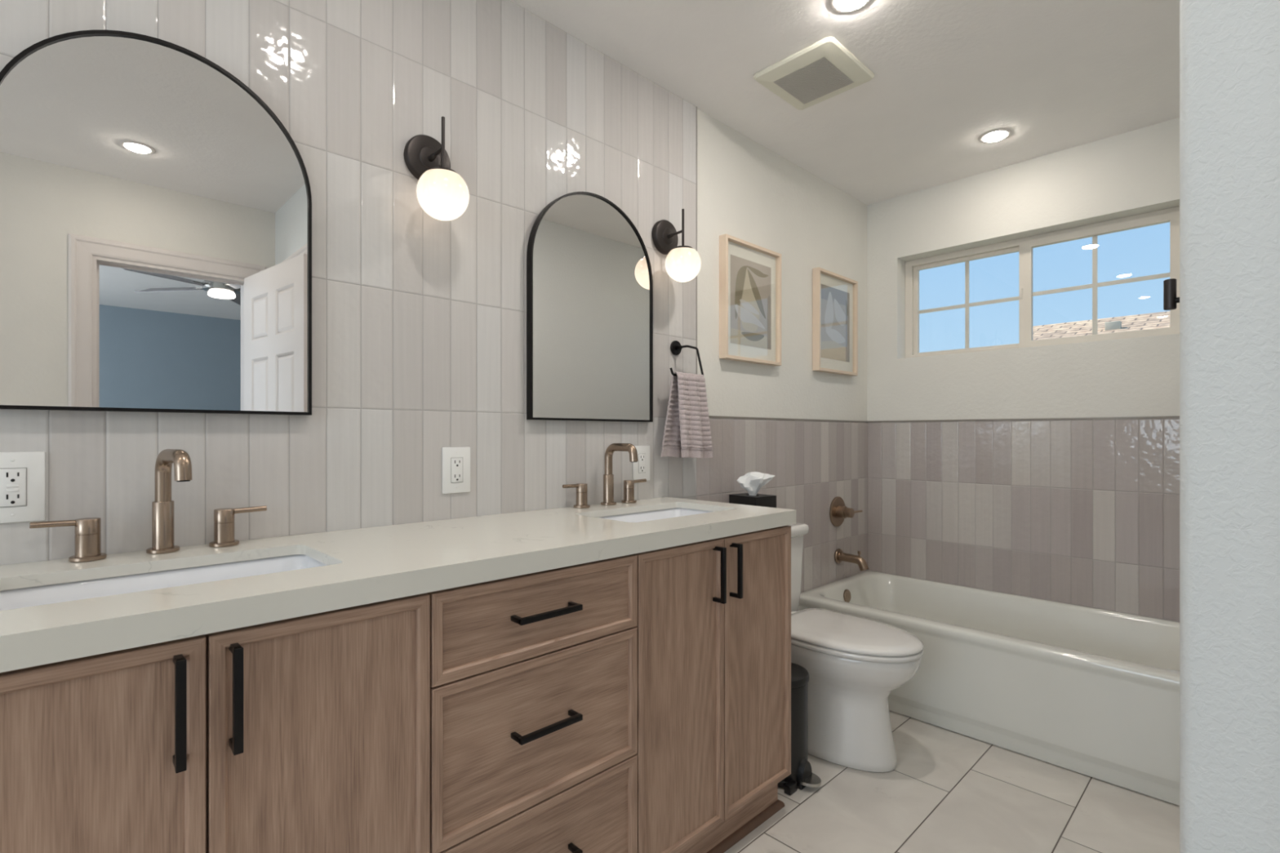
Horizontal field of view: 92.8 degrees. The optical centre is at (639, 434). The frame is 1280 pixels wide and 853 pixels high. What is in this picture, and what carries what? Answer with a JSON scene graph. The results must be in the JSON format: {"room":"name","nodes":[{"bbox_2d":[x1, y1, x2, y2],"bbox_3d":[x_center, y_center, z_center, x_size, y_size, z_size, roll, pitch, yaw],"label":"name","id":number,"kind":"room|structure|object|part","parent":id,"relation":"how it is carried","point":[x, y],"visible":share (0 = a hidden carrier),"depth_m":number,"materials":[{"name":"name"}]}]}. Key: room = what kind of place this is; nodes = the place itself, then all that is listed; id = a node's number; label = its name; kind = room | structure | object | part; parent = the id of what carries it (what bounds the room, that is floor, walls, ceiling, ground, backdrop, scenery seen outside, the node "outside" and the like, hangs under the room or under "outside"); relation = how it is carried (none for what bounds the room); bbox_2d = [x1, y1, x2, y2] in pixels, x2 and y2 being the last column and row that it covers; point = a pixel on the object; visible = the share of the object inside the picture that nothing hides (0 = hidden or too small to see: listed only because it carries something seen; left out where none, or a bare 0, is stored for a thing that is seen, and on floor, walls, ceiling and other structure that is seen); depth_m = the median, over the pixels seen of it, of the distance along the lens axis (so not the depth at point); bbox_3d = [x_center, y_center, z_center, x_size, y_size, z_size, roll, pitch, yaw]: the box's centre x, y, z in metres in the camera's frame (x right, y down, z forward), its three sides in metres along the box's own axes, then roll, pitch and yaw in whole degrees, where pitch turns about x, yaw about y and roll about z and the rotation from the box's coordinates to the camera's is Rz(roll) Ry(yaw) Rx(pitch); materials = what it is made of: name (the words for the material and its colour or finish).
{"room":"bathroom","nodes":[
{"label":"bathroom","id":0,"kind":"room"},
{"bbox_2d":[0,0,867,592],"bbox_3d":[-1.218,-0.062,1.084,7.192,2.440,0.130,0,0,-44],"label":"wall","id":1,"kind":"structure","parent":0,"point":[419,319],"depth_m":1.68,"materials":[{"name":"tile"}]},
{"bbox_2d":[0,451,45,523],"bbox_3d":[-1.117,0.094,1.085,0.083,0.126,0.008,0,0,-44],"label":"outlet","id":2,"kind":"object","parent":1,"relation":"attached to","point":[22,474],"visible":1,"depth_m":1.09,"materials":[{"name":"white plastic"}]},
{"bbox_2d":[0,468,26,506],"bbox_3d":[-1.116,0.094,1.084,0.034,0.067,0.004,0,0,-44],"label":"receptacle","id":3,"kind":"object","parent":2,"relation":"attached to","point":[12,481],"depth_m":1.08,"materials":[{"name":"white plastic"}]},
{"bbox_2d":[0,30,311,415],"bbox_3d":[-0.951,-0.416,1.234,0.517,0.743,0.024,0,0,-44],"label":"mirror","id":4,"kind":"object","parent":1,"relation":"attached to","point":[156,211],"visible":1,"depth_m":1.20,"materials":[{"name":"black metal"}]},
{"bbox_2d":[403,116,469,221],"bbox_3d":[-0.512,-0.677,1.562,0.128,0.260,0.162,0,0,-44],"label":"wall sconce","id":5,"kind":"object","parent":1,"relation":"attached to","point":[442,193],"visible":1,"depth_m":1.53,"materials":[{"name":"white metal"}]},
{"bbox_3d":[-0.526,-0.725,1.577,0.015,0.018,0.075,0,0,-44],"label":"arm","id":6,"kind":"part","parent":5,"relation":"part of","materials":[{"name":"brown metal"}]},
{"bbox_3d":[-0.500,-0.604,1.550,0.128,0.114,0.128,0,0,-44],"label":"globe","id":7,"kind":"part","parent":5,"relation":"part of","materials":[{"name":"white glass"}]},
{"bbox_3d":[-0.500,-0.738,1.550,0.009,0.138,0.009,0,0,-44],"label":"rod","id":8,"kind":"part","parent":5,"relation":"part of","materials":[{"name":"brown metal"}]},
{"bbox_2d":[442,447,470,493],"bbox_3d":[-0.504,0.098,1.677,0.083,0.126,0.008,0,0,-44],"label":"outlet","id":9,"kind":"object","parent":1,"relation":"attached to","point":[455,460],"visible":1,"depth_m":1.67,"materials":[{"name":"white plastic"}]},
{"bbox_2d":[451,457,462,482],"bbox_3d":[-0.503,0.098,1.676,0.034,0.067,0.004,0,0,-44],"label":"receptacle","id":10,"kind":"object","parent":9,"relation":"attached to","point":[456,463],"depth_m":1.67,"materials":[{"name":"white plastic"}]},
{"bbox_2d":[526,191,653,422],"bbox_3d":[-0.148,-0.416,2.009,0.517,0.743,0.024,0,0,-44],"label":"mirror","id":11,"kind":"object","parent":1,"relation":"attached to","point":[589,281],"visible":1,"depth_m":1.98,"materials":[{"name":"black metal"}]},
{"bbox_2d":[632,445,649,480],"bbox_3d":[0.006,0.102,2.169,0.083,0.126,0.008,0,0,-44],"label":"outlet","id":12,"kind":"object","parent":1,"relation":"attached to","point":[641,468],"visible":0.93,"depth_m":2.17,"materials":[{"name":"white plastic"}]},
{"bbox_2d":[638,453,645,472],"bbox_3d":[0.007,0.102,2.168,0.034,0.067,0.004,0,0,-44],"label":"receptacle","id":13,"kind":"object","parent":12,"relation":"attached to","point":[642,457],"depth_m":2.17,"materials":[{"name":"white plastic"}]},
{"bbox_2d":[652,208,701,282],"bbox_3d":[0.142,-0.677,2.194,0.128,0.260,0.162,0,0,-44],"label":"wall sconce","id":14,"kind":"object","parent":1,"relation":"attached to","point":[682,263],"visible":1,"depth_m":2.16,"materials":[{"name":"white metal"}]},
{"bbox_3d":[0.128,-0.725,2.208,0.015,0.018,0.075,0,0,-44],"label":"arm","id":15,"kind":"part","parent":14,"relation":"part of","materials":[{"name":"brown metal"}]},
{"bbox_3d":[0.154,-0.738,2.182,0.009,0.138,0.009,0,0,-44],"label":"rod","id":16,"kind":"part","parent":14,"relation":"part of","materials":[{"name":"brown metal"}]},
{"bbox_3d":[0.154,-0.604,2.182,0.128,0.114,0.128,0,0,-44],"label":"globe","id":17,"kind":"part","parent":14,"relation":"part of","materials":[{"name":"white glass"}]},
{"bbox_2d":[670,340,703,376],"bbox_3d":[0.155,-0.282,2.270,0.178,0.144,0.069,0,0,-44],"label":"towel ring","id":18,"kind":"object","parent":1,"relation":"attached to","point":[676,348],"visible":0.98,"depth_m":2.28,"materials":[{"name":"black metal"}]},
{"bbox_2d":[661,372,713,457],"bbox_3d":[0.172,-0.069,2.244,0.244,0.316,0.076,0,0,-44],"label":"hand towel","id":19,"kind":"object","parent":18,"relation":"hanging from","point":[686,433],"visible":1,"depth_m":2.23,"materials":[{"name":"pink fabric"}]},
{"bbox_2d":[696,106,697,373],"bbox_3d":[0.219,-0.675,2.385,0.003,1.214,0.008,0,0,-44],"label":"trim","id":20,"kind":"structure","parent":1,"relation":"attached to","point":[696,107],"depth_m":2.38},
{"bbox_2d":[719,233,781,366],"bbox_3d":[0.481,-0.562,2.619,0.402,0.502,0.036,0,0,-44],"label":"framed print","id":21,"kind":"object","parent":1,"relation":"attached to","point":[750,273],"visible":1,"depth_m":2.61,"materials":[{"name":"brown wood"}]},
{"bbox_2d":[708,415,868,422],"bbox_3d":[0.744,-0.072,2.890,1.460,0.008,0.010,0,0,-44],"label":"trim","id":22,"kind":"structure","parent":1,"relation":"attached to","point":[709,416],"depth_m":2.79,"materials":[{"name":"grey tile"}]},
{"bbox_2d":[812,266,857,376],"bbox_3d":[1.006,-0.566,3.125,0.402,0.502,0.036,0,0,-44],"label":"framed print","id":23,"kind":"object","parent":1,"relation":"attached to","point":[834,295],"visible":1,"depth_m":3.11,"materials":[{"name":"brown wood"}]},
{"bbox_2d":[829,496,862,526],"bbox_3d":[1.056,0.398,3.114,0.156,0.156,0.106,0,0,-44],"label":"shower valve","id":24,"kind":"object","parent":1,"relation":"attached to","point":[838,511],"visible":1,"depth_m":3.11,"materials":[{"name":"brown metal"}]},
{"bbox_3d":[1.051,0.398,3.119,0.062,0.062,0.076,0,0,-44],"label":"handle","id":25,"kind":"part","parent":24,"relation":"part of","materials":[{"name":"brown metal"}]},
{"bbox_2d":[834,548,868,571],"bbox_3d":[1.082,0.637,3.098,0.074,0.099,0.165,0,0,-44],"label":"tub spout","id":26,"kind":"object","parent":1,"relation":"attached to","point":[839,556],"visible":1,"depth_m":3.09,"materials":[{"name":"brown metal"}]},
{"bbox_2d":[510,0,1179,204],"bbox_3d":[-0.316,-1.332,0.148,7.192,0.100,2.730,0,0,-44],"label":"ceiling","id":27,"kind":"structure","parent":0,"point":[1060,75],"depth_m":2.14,"materials":[{"name":"paint"}]},
{"bbox_2d":[753,36,874,110],"bbox_3d":[0.619,-1.268,2.171,0.320,0.027,0.310,0,0,-44],"label":"exhaust fan","id":28,"kind":"object","parent":27,"relation":"attached to","point":[824,69],"visible":1,"depth_m":2.13,"materials":[{"name":"plastic"}]},
{"bbox_2d":[773,57,853,104],"bbox_3d":[0.619,-1.258,2.171,0.206,0.008,0.200,0,0,-44],"label":"grille","id":29,"kind":"object","parent":28,"relation":"attached to","point":[815,79],"depth_m":2.16,"materials":[{"name":"plastic"}]},
{"bbox_2d":[828,0,871,13],"bbox_3d":[0.622,-1.276,1.790,0.128,0.013,0.128,0,0,-44],"label":"recessed light","id":30,"kind":"object","parent":27,"relation":"in","point":[837,6],"visible":1,"depth_m":1.81,"materials":[{"name":"white"}]},
{"bbox_2d":[977,128,1012,142],"bbox_3d":[1.522,-1.276,2.613,0.128,0.013,0.128,0,0,-44],"label":"recessed light","id":31,"kind":"object","parent":27,"relation":"in","point":[1000,134],"visible":1,"depth_m":2.60,"materials":[{"name":"white"}]},
{"bbox_2d":[724,710,1179,852],"bbox_3d":[-0.337,1.188,0.170,7.192,0.060,2.670,0,0,-44],"label":"floor","id":32,"kind":"structure","parent":0,"point":[947,791],"depth_m":1.89,"materials":[{"name":"tile"}]},
{"bbox_2d":[0,525,791,852],"bbox_3d":[-0.364,0.716,1.420,1.839,0.884,0.567,0,0,-44],"label":"vanity cabinet","id":33,"kind":"object","parent":32,"relation":"on","point":[641,702],"visible":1,"depth_m":1.09,"materials":[{"name":"brown wood"}]},
{"bbox_3d":[-0.730,0.660,0.728,0.346,0.760,0.020,0,0,-44],"label":"door","id":34,"kind":"part","parent":33,"relation":"part of","materials":[{"name":"brown wood"}]},
{"bbox_3d":[-0.614,0.369,0.811,0.012,0.146,0.038,0,0,-44],"label":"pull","id":35,"kind":"part","parent":33,"relation":"part of","materials":[{"name":"black metal"}]},
{"bbox_3d":[-0.568,0.369,0.856,0.012,0.146,0.038,0,0,-44],"label":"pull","id":36,"kind":"part","parent":33,"relation":"part of","materials":[{"name":"black metal"}]},
{"bbox_3d":[-0.488,0.660,0.962,0.319,0.760,0.020,0,0,-44],"label":"door","id":37,"kind":"part","parent":33,"relation":"part of","materials":[{"name":"brown wood"}]},
{"bbox_2d":[0,497,795,672],"bbox_3d":[-0.376,0.252,1.424,1.850,0.042,0.548,0,0,-44],"label":"countertop","id":38,"kind":"structure","parent":33,"relation":"on","point":[375,564],"depth_m":1.10,"materials":[{"name":"stone"}]},
{"bbox_2d":[29,448,266,562],"bbox_3d":[-0.906,0.129,1.159,0.364,0.203,0.160,0,0,-44],"label":"faucet","id":39,"kind":"object","parent":38,"relation":"on","point":[87,536],"visible":1,"depth_m":1.19,"materials":[{"name":"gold metal"}]},
{"bbox_3d":[-1.048,0.160,1.093,0.011,0.013,0.066,0,0,43],"label":"lever","id":40,"kind":"part","parent":39,"relation":"part of","materials":[{"name":"beige metal"}]},
{"bbox_3d":[-1.019,0.193,1.125,0.052,0.076,0.052,0,0,-44],"label":"handle","id":41,"kind":"part","parent":39,"relation":"part of","materials":[{"name":"beige metal"}]},
{"bbox_3d":[-0.897,0.129,1.168,0.161,0.203,0.052,0,0,38],"label":"spout","id":42,"kind":"part","parent":39,"relation":"part of","materials":[{"name":"beige metal"}]},
{"bbox_3d":[-0.867,0.193,1.271,0.052,0.076,0.052,0,0,-44],"label":"handle","id":43,"kind":"part","parent":39,"relation":"part of","materials":[{"name":"beige metal"}]},
{"bbox_3d":[-0.835,0.160,1.300,0.066,0.013,0.011,0,0,-41],"label":"lever","id":44,"kind":"part","parent":39,"relation":"part of","materials":[{"name":"beige metal"}]},
{"bbox_2d":[0,554,327,610],"bbox_3d":[-0.784,0.335,1.034,0.500,0.166,0.300,0,0,-44],"label":"sink","id":45,"kind":"object","parent":38,"relation":"in","point":[28,597],"visible":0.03,"depth_m":1.11,"materials":[{"name":"white ceramic"}]},
{"bbox_2d":[562,443,646,508],"bbox_3d":[-0.073,0.129,1.962,0.357,0.203,0.161,0,0,-44],"label":"faucet","id":46,"kind":"object","parent":38,"relation":"on","point":[608,477],"visible":1,"depth_m":1.99,"materials":[{"name":"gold metal"}]},
{"bbox_3d":[-0.214,0.160,1.899,0.011,0.013,0.066,0,0,43],"label":"lever","id":47,"kind":"part","parent":46,"relation":"part of","materials":[{"name":"beige metal"}]},
{"bbox_3d":[-0.184,0.193,1.930,0.052,0.076,0.052,0,0,-44],"label":"handle","id":48,"kind":"part","parent":46,"relation":"part of","materials":[{"name":"beige metal"}]},
{"bbox_3d":[-0.066,0.129,1.969,0.052,0.203,0.161,0,0,-44],"label":"spout","id":49,"kind":"part","parent":46,"relation":"part of","materials":[{"name":"beige metal"}]},
{"bbox_3d":[-0.038,0.193,2.072,0.052,0.076,0.052,0,0,-44],"label":"handle","id":50,"kind":"part","parent":46,"relation":"part of","materials":[{"name":"beige metal"}]},
{"bbox_3d":[-0.005,0.160,2.100,0.066,0.013,0.011,0,0,-41],"label":"lever","id":51,"kind":"part","parent":46,"relation":"part of","materials":[{"name":"beige metal"}]},
{"bbox_2d":[599,507,711,522],"bbox_3d":[0.057,0.335,1.845,0.500,0.166,0.300,0,0,-44],"label":"sink","id":52,"kind":"object","parent":38,"relation":"in","point":[646,516],"visible":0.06,"depth_m":2.02,"materials":[{"name":"white ceramic"}]},
{"bbox_2d":[728,493,776,507],"bbox_3d":[0.453,0.309,2.451,0.120,0.133,0.148,0,0,-37],"label":"tissue box","id":53,"kind":"object","parent":38,"relation":"on","point":[759,500],"visible":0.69,"depth_m":2.41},
{"bbox_2d":[737,471,774,495],"bbox_3d":[0.468,0.202,2.453,0.147,0.109,0.072,0,0,15],"label":"tissue","id":54,"kind":"object","parent":53,"relation":"in","point":[752,482],"visible":0.91,"depth_m":2.44,"materials":[{"name":"paper"}]},
{"bbox_3d":[-0.192,0.362,1.248,0.498,0.164,0.020,0,0,-44],"label":"drawer","id":55,"kind":"part","parent":33,"relation":"part of","materials":[{"name":"brown wood"}]},
{"bbox_3d":[-0.192,0.594,1.248,0.498,0.292,0.020,0,0,-44],"label":"drawer","id":56,"kind":"part","parent":33,"relation":"part of","materials":[{"name":"brown wood"}]},
{"bbox_3d":[-0.192,0.892,1.248,0.498,0.296,0.020,0,0,-44],"label":"drawer","id":57,"kind":"part","parent":33,"relation":"part of","materials":[{"name":"brown wood"}]},
{"bbox_3d":[-0.185,0.586,1.225,0.149,0.012,0.038,0,0,-44],"label":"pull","id":58,"kind":"part","parent":33,"relation":"part of","materials":[{"name":"black metal"}]},
{"bbox_3d":[-0.185,0.358,1.225,0.149,0.012,0.038,0,0,-44],"label":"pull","id":59,"kind":"part","parent":33,"relation":"part of","materials":[{"name":"black metal"}]},
{"bbox_3d":[-0.185,0.868,1.225,0.149,0.012,0.038,0,0,-44],"label":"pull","id":60,"kind":"part","parent":33,"relation":"part of","materials":[{"name":"black metal"}]},
{"bbox_3d":[0.105,0.660,1.534,0.318,0.760,0.020,0,0,-44],"label":"door","id":61,"kind":"part","parent":33,"relation":"part of","materials":[{"name":"brown wood"}]},
{"bbox_3d":[0.209,0.369,1.606,0.012,0.146,0.038,0,0,-44],"label":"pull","id":62,"kind":"part","parent":33,"relation":"part of","materials":[{"name":"black metal"}]},
{"bbox_3d":[0.261,0.369,1.656,0.012,0.146,0.038,0,0,-44],"label":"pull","id":63,"kind":"part","parent":33,"relation":"part of","materials":[{"name":"black metal"}]},
{"bbox_3d":[-0.282,1.149,1.336,1.839,0.019,0.208,0,0,-44],"label":"shoe molding","id":64,"kind":"part","parent":33,"relation":"part of","materials":[{"name":"brown wood"}]},
{"bbox_3d":[0.339,0.660,1.761,0.326,0.760,0.020,0,0,-44],"label":"door","id":65,"kind":"part","parent":33,"relation":"part of","materials":[{"name":"brown wood"}]},
{"bbox_2d":[777,662,821,795],"bbox_3d":[0.481,0.980,2.065,0.193,0.356,0.227,0,0,-11],"label":"trash can","id":66,"kind":"object","parent":32,"relation":"on","point":[802,775],"visible":0.48,"depth_m":2.00,"materials":[{"name":"black plastic"}]},
{"bbox_3d":[0.478,0.815,2.082,0.193,0.026,0.193,0,0,-44],"label":"lid","id":67,"kind":"part","parent":66,"relation":"part of","materials":[{"name":"black plastic"}]},
{"bbox_2d":[786,522,923,772],"bbox_3d":[0.682,0.767,2.306,0.438,0.782,0.740,0,0,-44],"label":"toilet","id":68,"kind":"object","parent":32,"relation":"on","point":[853,664],"visible":0.59,"depth_m":2.12,"materials":[{"name":"white ceramic"}]},
{"bbox_3d":[0.493,0.591,2.501,0.406,0.335,0.188,0,0,-44],"label":"tank","id":69,"kind":"part","parent":68,"relation":"part of","materials":[{"name":"white ceramic"}]},
{"bbox_3d":[0.497,0.399,2.497,0.438,0.045,0.209,0,0,-44],"label":"tank lid","id":70,"kind":"part","parent":68,"relation":"part of","materials":[{"name":"white ceramic"}]},
{"bbox_3d":[0.760,0.742,2.224,0.378,0.018,0.513,0,0,-44],"label":"seat","id":71,"kind":"part","parent":68,"relation":"part of","materials":[{"name":"white ceramic"}]},
{"bbox_3d":[0.759,0.718,2.226,0.378,0.025,0.516,0,0,-44],"label":"lid","id":72,"kind":"part","parent":68,"relation":"part of","materials":[{"name":"white ceramic"}]},
{"bbox_2d":[798,570,1179,805],"bbox_3d":[1.507,0.955,2.596,0.766,0.406,1.475,0,0,-44],"label":"bathtub","id":73,"kind":"object","parent":32,"relation":"on","point":[1094,692],"visible":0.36,"depth_m":2.28,"materials":[{"name":"white ceramic"}]},
{"bbox_2d":[866,117,1179,621],"bbox_3d":[2.200,-0.062,2.576,0.200,2.440,2.730,0,0,-44],"label":"wall","id":74,"kind":"structure","parent":0,"point":[1085,512],"depth_m":2.83,"materials":[{"name":"paint"}]},
{"bbox_2d":[868,415,1179,422],"bbox_3d":[1.789,-0.072,2.861,0.010,0.008,1.484,0,0,-44],"label":"trim","id":75,"kind":"structure","parent":74,"relation":"attached to","point":[1177,416],"depth_m":2.81,"materials":[{"name":"grey tile"}]},
{"bbox_2d":[905,206,1179,358],"bbox_3d":[1.893,-0.680,2.961,0.104,0.544,1.170,0,0,-44],"label":"window","id":76,"kind":"structure","parent":74,"relation":"in","point":[1024,246],"depth_m":2.92,"materials":[{"name":"plastic"}]},
{"bbox_3d":[1.698,-0.673,3.156,0.023,0.506,0.546,0,0,-44],"label":"sash","id":77,"kind":"part","parent":76,"relation":"part of","materials":[{"name":"plastic"}]},
{"bbox_3d":[2.051,-0.674,2.751,0.028,0.516,0.588,0,0,-44],"label":"sash","id":78,"kind":"part","parent":76,"relation":"part of","materials":[{"name":"plastic"}]},
{"bbox_2d":[1179,0,1279,852],"bbox_3d":[1.805,-0.062,1.161,2.350,2.440,1.001,0,0,-44],"label":"wall","id":79,"kind":"structure","parent":0,"point":[1229,50],"depth_m":0.67,"materials":[{"name":"white paint"}]},
{"bbox_2d":[1163,278,1179,310],"bbox_3d":[0.661,-0.174,0.755,0.018,0.037,0.019,0,0,-44],"label":"robe hook","id":80,"kind":"object","parent":79,"relation":"attached to","point":[1170,299],"visible":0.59,"depth_m":0.75,"materials":[{"name":"black metal"}]},
{"bbox_3d":[0.664,-0.166,0.752,0.018,0.018,0.012,0,0,-44],"label":"post","id":81,"kind":"part","parent":80,"relation":"part of","materials":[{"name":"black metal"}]},
{"label":"outside","id":82,"kind":"structure","parent":0,"visible":0},
{"bbox_3d":[25.331,4.208,19.670,56.228,0.100,70.000,0,0,-44],"label":"ground","id":83,"kind":"structure","parent":82,"visible":0},
{"bbox_2d":[1032,311,1169,340],"bbox_3d":[12.661,1.158,4.161,10.800,6.000,17.280,0,0,-44],"label":"neighbouring house","id":84,"kind":"structure","parent":83,"relation":"on","point":[1162,319],"depth_m":9.13,"materials":[{"name":"beige"}]},
{"bbox_2d":[1104,320,1121,330],"bbox_3d":[6.853,-1.537,8.826,0.120,0.190,0.180,0,0,-44],"label":"roof vent","id":85,"kind":"object","parent":84,"relation":"attached to","point":[1117,325],"depth_m":8.78,"materials":[{"name":"grey metal"}]}
]}

